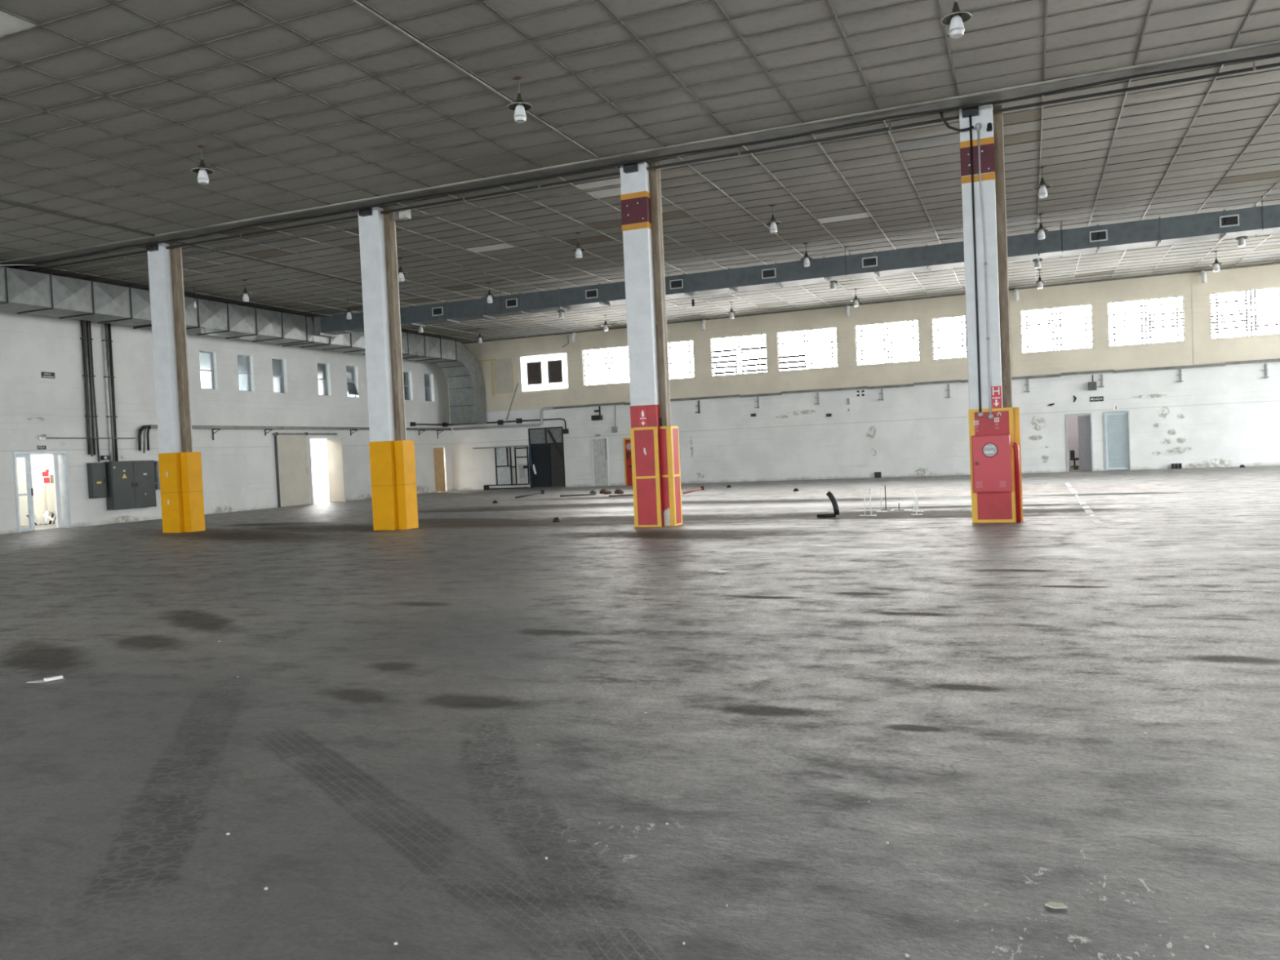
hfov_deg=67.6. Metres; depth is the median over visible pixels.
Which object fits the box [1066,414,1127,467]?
wall
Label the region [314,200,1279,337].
air duct
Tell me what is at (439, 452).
door
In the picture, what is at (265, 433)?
bracket
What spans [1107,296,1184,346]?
window
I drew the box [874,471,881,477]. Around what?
box
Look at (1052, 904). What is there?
chip
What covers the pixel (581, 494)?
stick
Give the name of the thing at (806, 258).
pendant lamp
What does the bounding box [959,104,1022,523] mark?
column
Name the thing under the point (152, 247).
junction box
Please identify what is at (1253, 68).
conduit
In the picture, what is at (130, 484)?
electrical cabinet
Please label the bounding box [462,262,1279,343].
trim
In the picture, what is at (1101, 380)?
bracket
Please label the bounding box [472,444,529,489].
steel frame
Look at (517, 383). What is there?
pole
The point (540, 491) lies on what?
stick
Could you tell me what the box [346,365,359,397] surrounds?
window
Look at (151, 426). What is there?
tray
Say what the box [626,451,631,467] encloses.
print
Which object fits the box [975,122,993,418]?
conduit
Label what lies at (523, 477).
storage box
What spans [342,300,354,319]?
pendant lamp
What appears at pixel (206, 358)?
window
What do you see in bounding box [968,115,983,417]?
conduit
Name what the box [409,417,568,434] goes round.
conduit
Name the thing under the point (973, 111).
junction box
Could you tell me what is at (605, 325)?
pendant lamp
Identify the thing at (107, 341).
conduit riser
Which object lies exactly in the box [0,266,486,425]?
air duct
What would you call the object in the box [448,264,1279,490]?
wall
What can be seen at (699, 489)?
stick
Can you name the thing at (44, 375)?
exit sign
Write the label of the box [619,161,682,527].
column
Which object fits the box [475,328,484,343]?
pendant lamp
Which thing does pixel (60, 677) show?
paper scrap
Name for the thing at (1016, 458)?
standpipe
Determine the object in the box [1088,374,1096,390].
speaker box
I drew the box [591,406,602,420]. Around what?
floodlight
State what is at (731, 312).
pendant lamp
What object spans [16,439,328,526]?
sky
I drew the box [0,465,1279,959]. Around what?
floor
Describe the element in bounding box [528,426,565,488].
door
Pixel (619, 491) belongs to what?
lump
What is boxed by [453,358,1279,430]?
cable tray
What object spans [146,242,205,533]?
column
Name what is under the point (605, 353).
window
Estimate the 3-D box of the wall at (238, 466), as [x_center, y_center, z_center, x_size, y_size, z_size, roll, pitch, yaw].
[-18.818,-1.849,19.803,0.250,7.000,52.630,-2,2,22]
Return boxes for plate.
[856,389,865,396]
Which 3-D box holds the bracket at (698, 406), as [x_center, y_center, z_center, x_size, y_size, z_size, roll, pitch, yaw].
[2.382,-3.017,39.503,0.210,0.535,0.090,-2,2,22]
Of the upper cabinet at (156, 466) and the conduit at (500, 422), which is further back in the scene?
the conduit at (500, 422)
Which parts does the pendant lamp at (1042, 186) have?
lamp shade, globe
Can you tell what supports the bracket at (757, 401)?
attached to the wall at (1228, 415)
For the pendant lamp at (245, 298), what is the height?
0.612 m
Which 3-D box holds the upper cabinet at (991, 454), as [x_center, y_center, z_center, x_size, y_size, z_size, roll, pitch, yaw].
[5.655,-0.265,15.380,0.580,0.925,0.201,-2,2,22]
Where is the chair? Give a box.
[1070,449,1079,467]
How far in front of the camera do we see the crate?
36.08 m
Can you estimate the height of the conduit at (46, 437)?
0.052 m
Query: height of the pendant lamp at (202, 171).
0.612 m
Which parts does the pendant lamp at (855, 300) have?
globe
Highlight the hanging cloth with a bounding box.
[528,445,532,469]
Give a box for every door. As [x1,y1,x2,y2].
[13,451,71,533]
[272,432,337,507]
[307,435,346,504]
[432,445,447,492]
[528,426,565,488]
[591,437,609,486]
[623,437,632,485]
[1065,413,1093,471]
[1102,410,1130,471]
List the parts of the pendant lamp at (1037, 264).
globe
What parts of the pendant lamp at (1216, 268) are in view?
lamp shade, globe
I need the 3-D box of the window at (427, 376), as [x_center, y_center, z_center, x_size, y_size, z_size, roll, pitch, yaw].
[-9.550,-4.127,42.752,0.040,1.240,0.680,-2,2,22]
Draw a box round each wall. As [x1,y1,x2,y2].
[0,310,453,534]
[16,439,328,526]
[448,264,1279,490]
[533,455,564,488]
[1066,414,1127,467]
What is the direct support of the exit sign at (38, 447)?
attached to the wall at (238, 466)
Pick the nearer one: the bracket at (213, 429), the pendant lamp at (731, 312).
the bracket at (213, 429)
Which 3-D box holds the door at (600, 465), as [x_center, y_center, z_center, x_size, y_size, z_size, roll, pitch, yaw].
[-1.726,-0.781,41.293,0.780,2.090,0.070,-2,2,22]
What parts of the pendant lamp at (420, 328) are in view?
globe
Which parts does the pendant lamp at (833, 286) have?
globe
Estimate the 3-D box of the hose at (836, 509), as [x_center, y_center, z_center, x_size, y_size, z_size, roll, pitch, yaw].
[3.571,0.457,18.121,0.432,0.504,0.125,-1,2,32]
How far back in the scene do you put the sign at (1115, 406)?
33.71 m
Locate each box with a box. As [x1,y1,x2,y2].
[44,484,55,511]
[100,455,110,460]
[146,243,158,251]
[358,207,372,217]
[392,206,411,221]
[518,463,529,488]
[611,404,617,432]
[622,162,638,173]
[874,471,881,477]
[961,106,978,118]
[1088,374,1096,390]
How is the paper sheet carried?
on the floor
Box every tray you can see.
[137,424,451,453]
[150,424,451,430]
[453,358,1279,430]
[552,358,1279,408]
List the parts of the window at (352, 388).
glass, sash glass, open sash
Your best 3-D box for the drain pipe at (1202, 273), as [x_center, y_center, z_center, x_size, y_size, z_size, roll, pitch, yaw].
[19.080,-6.878,32.398,0.175,0.449,0.314,-2,2,22]
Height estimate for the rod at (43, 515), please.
0.348 m
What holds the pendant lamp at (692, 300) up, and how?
hanging from the ceiling
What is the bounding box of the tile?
[0,264,35,266]
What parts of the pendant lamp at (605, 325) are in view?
globe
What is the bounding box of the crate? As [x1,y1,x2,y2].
[1073,465,1078,469]
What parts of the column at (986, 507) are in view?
steel post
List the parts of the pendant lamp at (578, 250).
lamp shade, globe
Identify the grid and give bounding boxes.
[0,0,1279,342]
[34,64,1279,341]
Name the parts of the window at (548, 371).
pane, pane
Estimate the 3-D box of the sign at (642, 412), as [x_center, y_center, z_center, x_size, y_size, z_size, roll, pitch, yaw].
[0.056,-1.150,17.736,0.160,0.330,0.011,-2,2,22]
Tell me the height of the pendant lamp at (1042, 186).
0.612 m
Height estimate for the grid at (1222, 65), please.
0.032 m
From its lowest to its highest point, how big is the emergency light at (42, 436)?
0.164 m
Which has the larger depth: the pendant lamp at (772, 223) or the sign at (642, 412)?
the pendant lamp at (772, 223)
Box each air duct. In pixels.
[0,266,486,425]
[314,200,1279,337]
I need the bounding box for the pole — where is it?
[505,382,518,423]
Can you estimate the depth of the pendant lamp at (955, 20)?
11.20 m
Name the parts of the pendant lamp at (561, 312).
globe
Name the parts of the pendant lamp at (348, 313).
lamp shade, globe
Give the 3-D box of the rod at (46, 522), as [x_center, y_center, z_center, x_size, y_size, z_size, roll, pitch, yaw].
[-17.881,1.136,28.816,0.092,0.431,0.324,-3,2,-24]
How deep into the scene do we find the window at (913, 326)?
36.65 m
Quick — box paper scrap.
[27,675,64,682]
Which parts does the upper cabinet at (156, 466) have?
door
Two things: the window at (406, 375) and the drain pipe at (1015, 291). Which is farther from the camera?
the window at (406, 375)
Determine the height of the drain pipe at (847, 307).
0.449 m
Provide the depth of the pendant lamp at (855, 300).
33.18 m
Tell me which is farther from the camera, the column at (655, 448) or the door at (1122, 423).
the door at (1122, 423)
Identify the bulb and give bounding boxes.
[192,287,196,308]
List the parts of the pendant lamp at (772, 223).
lamp shade, globe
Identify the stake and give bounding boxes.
[859,489,870,515]
[869,488,876,515]
[876,487,887,511]
[882,485,891,510]
[908,489,919,511]
[911,495,922,515]
[912,491,923,511]
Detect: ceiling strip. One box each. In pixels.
[0,199,417,297]
[351,0,599,159]
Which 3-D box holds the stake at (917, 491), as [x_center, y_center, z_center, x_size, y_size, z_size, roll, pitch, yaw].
[5.390,0.416,18.576,0.200,0.400,0.040,-2,2,22]
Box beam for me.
[0,43,1279,266]
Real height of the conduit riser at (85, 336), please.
4.500 m
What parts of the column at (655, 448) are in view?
steel post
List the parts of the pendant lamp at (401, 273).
globe, lamp shade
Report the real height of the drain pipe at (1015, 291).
0.449 m
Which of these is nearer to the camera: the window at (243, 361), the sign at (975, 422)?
the sign at (975, 422)
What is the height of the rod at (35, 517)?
0.332 m
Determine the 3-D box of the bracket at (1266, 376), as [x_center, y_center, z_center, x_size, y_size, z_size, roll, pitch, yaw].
[20.867,-3.635,31.947,0.210,0.495,0.090,-2,2,22]
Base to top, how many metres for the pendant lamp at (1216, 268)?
0.612 m
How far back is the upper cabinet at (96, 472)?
27.19 m
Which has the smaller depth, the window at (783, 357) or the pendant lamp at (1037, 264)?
the pendant lamp at (1037, 264)
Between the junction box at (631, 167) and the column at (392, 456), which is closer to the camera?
the junction box at (631, 167)
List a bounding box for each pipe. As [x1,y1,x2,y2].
[6,52,1279,267]
[571,332,577,342]
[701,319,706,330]
[845,305,849,316]
[1013,288,1018,301]
[1200,270,1206,283]
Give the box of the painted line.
[1064,482,1102,524]
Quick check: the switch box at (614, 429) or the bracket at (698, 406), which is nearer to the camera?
the bracket at (698, 406)
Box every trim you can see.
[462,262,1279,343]
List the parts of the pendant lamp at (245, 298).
lamp shade, globe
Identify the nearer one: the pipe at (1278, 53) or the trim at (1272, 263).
the pipe at (1278, 53)
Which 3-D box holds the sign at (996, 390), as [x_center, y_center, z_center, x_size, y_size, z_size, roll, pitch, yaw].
[5.744,-1.331,15.403,0.150,0.355,0.014,-2,2,22]
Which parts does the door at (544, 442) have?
glass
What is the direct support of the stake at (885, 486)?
on the floor
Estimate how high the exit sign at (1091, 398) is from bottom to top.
0.170 m
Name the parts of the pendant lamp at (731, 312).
globe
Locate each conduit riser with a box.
[80,320,99,462]
[101,322,118,461]
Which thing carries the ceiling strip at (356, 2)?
attached to the ceiling
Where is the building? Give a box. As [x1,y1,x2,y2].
[319,394,353,472]
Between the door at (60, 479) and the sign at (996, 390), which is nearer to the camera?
the sign at (996, 390)
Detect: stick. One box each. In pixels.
[515,491,542,497]
[560,493,595,497]
[608,493,633,497]
[683,488,702,493]
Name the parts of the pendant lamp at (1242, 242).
lamp shade, globe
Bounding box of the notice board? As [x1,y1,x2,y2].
[50,475,53,483]
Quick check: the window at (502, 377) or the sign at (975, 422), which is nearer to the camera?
the sign at (975, 422)
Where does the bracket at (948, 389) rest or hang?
attached to the wall at (1228, 415)
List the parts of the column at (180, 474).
steel post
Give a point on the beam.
(1273, 48)
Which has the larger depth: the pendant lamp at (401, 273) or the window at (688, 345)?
the window at (688, 345)
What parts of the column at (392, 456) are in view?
steel post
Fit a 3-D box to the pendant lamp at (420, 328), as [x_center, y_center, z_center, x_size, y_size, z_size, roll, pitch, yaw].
[-8.029,-5.697,34.989,0.350,0.612,0.350,-2,2,22]
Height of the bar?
0.890 m
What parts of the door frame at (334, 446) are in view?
frame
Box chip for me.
[1044,902,1067,908]
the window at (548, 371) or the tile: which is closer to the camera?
the tile
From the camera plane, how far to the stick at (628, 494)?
30.79 m
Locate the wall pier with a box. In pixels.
[573,271,1204,404]
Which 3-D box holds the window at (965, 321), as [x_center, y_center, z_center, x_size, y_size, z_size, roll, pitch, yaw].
[12.120,-5.334,35.589,2.350,1.550,0.043,-2,2,22]
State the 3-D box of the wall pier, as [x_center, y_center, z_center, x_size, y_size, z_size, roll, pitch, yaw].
[8.177,-5.173,37.088,23.790,3.110,0.012,-2,2,22]
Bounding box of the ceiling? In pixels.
[0,0,1279,342]
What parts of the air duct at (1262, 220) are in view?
grille frame, grille frame, grille frame, grille frame, grille frame, grille frame, grille frame, grille frame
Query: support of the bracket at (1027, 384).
attached to the wall at (1228, 415)
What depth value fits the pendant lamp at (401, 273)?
24.87 m
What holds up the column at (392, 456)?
on the floor
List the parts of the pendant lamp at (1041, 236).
lamp shade, globe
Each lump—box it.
[552,517,560,521]
[599,488,607,493]
[617,490,624,493]
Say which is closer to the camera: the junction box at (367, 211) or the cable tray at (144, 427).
the junction box at (367, 211)
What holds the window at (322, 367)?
in the wall at (238, 466)
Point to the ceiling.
(112, 20)
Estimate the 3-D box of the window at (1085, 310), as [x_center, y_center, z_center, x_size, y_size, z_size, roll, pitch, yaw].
[14.979,-5.427,34.420,2.350,1.550,0.043,-2,2,22]
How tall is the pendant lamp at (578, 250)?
0.612 m
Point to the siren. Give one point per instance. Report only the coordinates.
(989, 128)
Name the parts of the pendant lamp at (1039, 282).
lamp shade, globe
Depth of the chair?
37.05 m
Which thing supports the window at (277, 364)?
in the wall at (238, 466)
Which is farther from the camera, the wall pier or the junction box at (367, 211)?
the wall pier
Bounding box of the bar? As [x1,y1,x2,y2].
[604,438,607,459]
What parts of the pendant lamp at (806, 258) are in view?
lamp shade, globe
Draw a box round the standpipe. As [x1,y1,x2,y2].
[1013,442,1021,523]
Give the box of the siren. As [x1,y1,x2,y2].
[986,122,992,131]
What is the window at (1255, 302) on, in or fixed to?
in the wall at (1228, 415)
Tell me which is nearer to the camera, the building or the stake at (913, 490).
the stake at (913, 490)
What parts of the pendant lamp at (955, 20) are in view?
lamp shade, globe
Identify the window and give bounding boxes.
[199,351,214,389]
[237,355,251,391]
[271,358,284,393]
[316,362,328,395]
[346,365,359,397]
[403,371,409,399]
[424,373,431,401]
[480,358,513,395]
[520,352,568,391]
[582,346,629,385]
[667,340,693,379]
[710,333,767,376]
[777,327,837,371]
[855,320,919,365]
[932,315,967,359]
[1020,304,1093,353]
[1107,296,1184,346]
[1209,287,1279,338]
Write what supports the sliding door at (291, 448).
in the wall at (238, 466)
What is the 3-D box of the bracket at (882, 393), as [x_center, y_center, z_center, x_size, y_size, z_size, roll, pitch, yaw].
[9.245,-3.274,36.696,0.210,0.465,0.090,-2,2,22]
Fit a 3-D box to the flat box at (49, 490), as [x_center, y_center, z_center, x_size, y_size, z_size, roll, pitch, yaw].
[-18.115,0.567,29.543,0.100,0.820,0.470,-2,2,22]
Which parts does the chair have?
backrest, seat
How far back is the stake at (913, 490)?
18.79 m
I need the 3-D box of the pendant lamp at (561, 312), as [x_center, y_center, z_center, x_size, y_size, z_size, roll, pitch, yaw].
[-2.709,-5.869,32.815,0.350,0.612,0.350,-2,2,22]
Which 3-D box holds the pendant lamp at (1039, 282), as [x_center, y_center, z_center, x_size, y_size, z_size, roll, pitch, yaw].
[12.956,-6.511,30.999,0.350,0.612,0.350,-2,2,22]
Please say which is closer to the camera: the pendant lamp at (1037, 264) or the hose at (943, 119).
the hose at (943, 119)
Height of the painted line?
0.002 m
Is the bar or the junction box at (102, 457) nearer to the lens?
the junction box at (102, 457)
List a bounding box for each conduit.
[26,59,1279,271]
[45,437,136,439]
[51,183,620,275]
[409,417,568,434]
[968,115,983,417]
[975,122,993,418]
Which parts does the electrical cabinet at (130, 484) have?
door, door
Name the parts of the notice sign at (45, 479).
plate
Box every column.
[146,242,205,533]
[357,206,418,530]
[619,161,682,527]
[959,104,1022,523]
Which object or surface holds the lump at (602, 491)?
on the floor
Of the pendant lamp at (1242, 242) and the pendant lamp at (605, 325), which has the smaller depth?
the pendant lamp at (1242, 242)
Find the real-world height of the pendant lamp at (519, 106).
0.612 m
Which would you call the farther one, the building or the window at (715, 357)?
the building
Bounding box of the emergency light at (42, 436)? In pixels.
[39,434,46,439]
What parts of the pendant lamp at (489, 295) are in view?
lamp shade, globe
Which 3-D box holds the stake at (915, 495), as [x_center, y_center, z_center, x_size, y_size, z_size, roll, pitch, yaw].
[5.145,0.470,17.813,0.200,0.360,0.040,-2,2,22]
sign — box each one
[36,445,46,449]
[40,371,54,378]
[40,469,49,484]
[638,408,647,426]
[973,420,978,431]
[991,386,1002,408]
[994,417,999,428]
[1089,395,1103,401]
[1113,404,1118,410]
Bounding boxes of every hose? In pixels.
[817,490,839,517]
[939,111,973,132]
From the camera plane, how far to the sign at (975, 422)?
15.53 m
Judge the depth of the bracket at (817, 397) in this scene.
37.61 m
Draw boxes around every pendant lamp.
[191,144,214,184]
[239,279,252,302]
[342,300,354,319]
[397,257,407,281]
[415,325,425,333]
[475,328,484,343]
[484,282,495,303]
[506,76,532,123]
[555,310,565,318]
[571,231,586,258]
[601,315,610,331]
[691,297,694,306]
[727,301,736,319]
[764,204,781,233]
[800,242,813,266]
[826,280,838,289]
[850,288,861,306]
[940,0,972,38]
[1031,257,1044,268]
[1033,165,1052,198]
[1033,213,1048,239]
[1034,269,1045,288]
[1209,250,1222,271]
[1233,235,1248,246]
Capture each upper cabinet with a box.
[86,462,107,498]
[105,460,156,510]
[154,460,159,489]
[971,434,1012,493]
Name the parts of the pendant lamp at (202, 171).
lamp shade, globe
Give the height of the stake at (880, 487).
0.480 m
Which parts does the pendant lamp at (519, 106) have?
lamp shade, globe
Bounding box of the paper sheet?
[706,568,728,573]
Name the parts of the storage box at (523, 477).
panel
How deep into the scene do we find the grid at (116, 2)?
16.38 m
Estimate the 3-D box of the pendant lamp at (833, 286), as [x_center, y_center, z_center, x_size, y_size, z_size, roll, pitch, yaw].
[5.905,-6.148,29.294,0.350,0.612,0.350,-2,2,22]
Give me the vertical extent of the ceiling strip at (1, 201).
0.030 m
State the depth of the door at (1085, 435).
34.40 m
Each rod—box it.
[34,514,41,525]
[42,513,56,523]
[44,510,48,524]
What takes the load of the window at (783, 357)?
in the wall at (1228, 415)
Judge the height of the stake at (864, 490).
0.500 m
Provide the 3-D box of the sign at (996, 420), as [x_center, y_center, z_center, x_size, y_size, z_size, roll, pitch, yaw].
[5.751,-0.916,15.415,0.070,0.175,0.009,-2,2,22]
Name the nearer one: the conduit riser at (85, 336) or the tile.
the tile
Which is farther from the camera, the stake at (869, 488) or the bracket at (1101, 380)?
the bracket at (1101, 380)
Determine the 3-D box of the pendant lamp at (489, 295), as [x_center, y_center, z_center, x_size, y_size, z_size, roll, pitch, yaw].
[-4.567,-5.675,29.020,0.350,0.612,0.350,-2,2,22]
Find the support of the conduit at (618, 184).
attached to the beam
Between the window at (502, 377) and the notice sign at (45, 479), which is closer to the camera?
the notice sign at (45, 479)
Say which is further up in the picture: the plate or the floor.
the plate
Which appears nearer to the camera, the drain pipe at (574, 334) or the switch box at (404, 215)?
the switch box at (404, 215)
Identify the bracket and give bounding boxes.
[212,428,220,439]
[264,428,272,435]
[695,400,700,413]
[754,396,759,408]
[813,392,819,404]
[878,388,884,400]
[944,384,951,398]
[1023,378,1030,392]
[1097,373,1104,387]
[1176,368,1182,382]
[1261,363,1269,378]
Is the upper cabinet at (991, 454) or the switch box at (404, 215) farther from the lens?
the switch box at (404, 215)

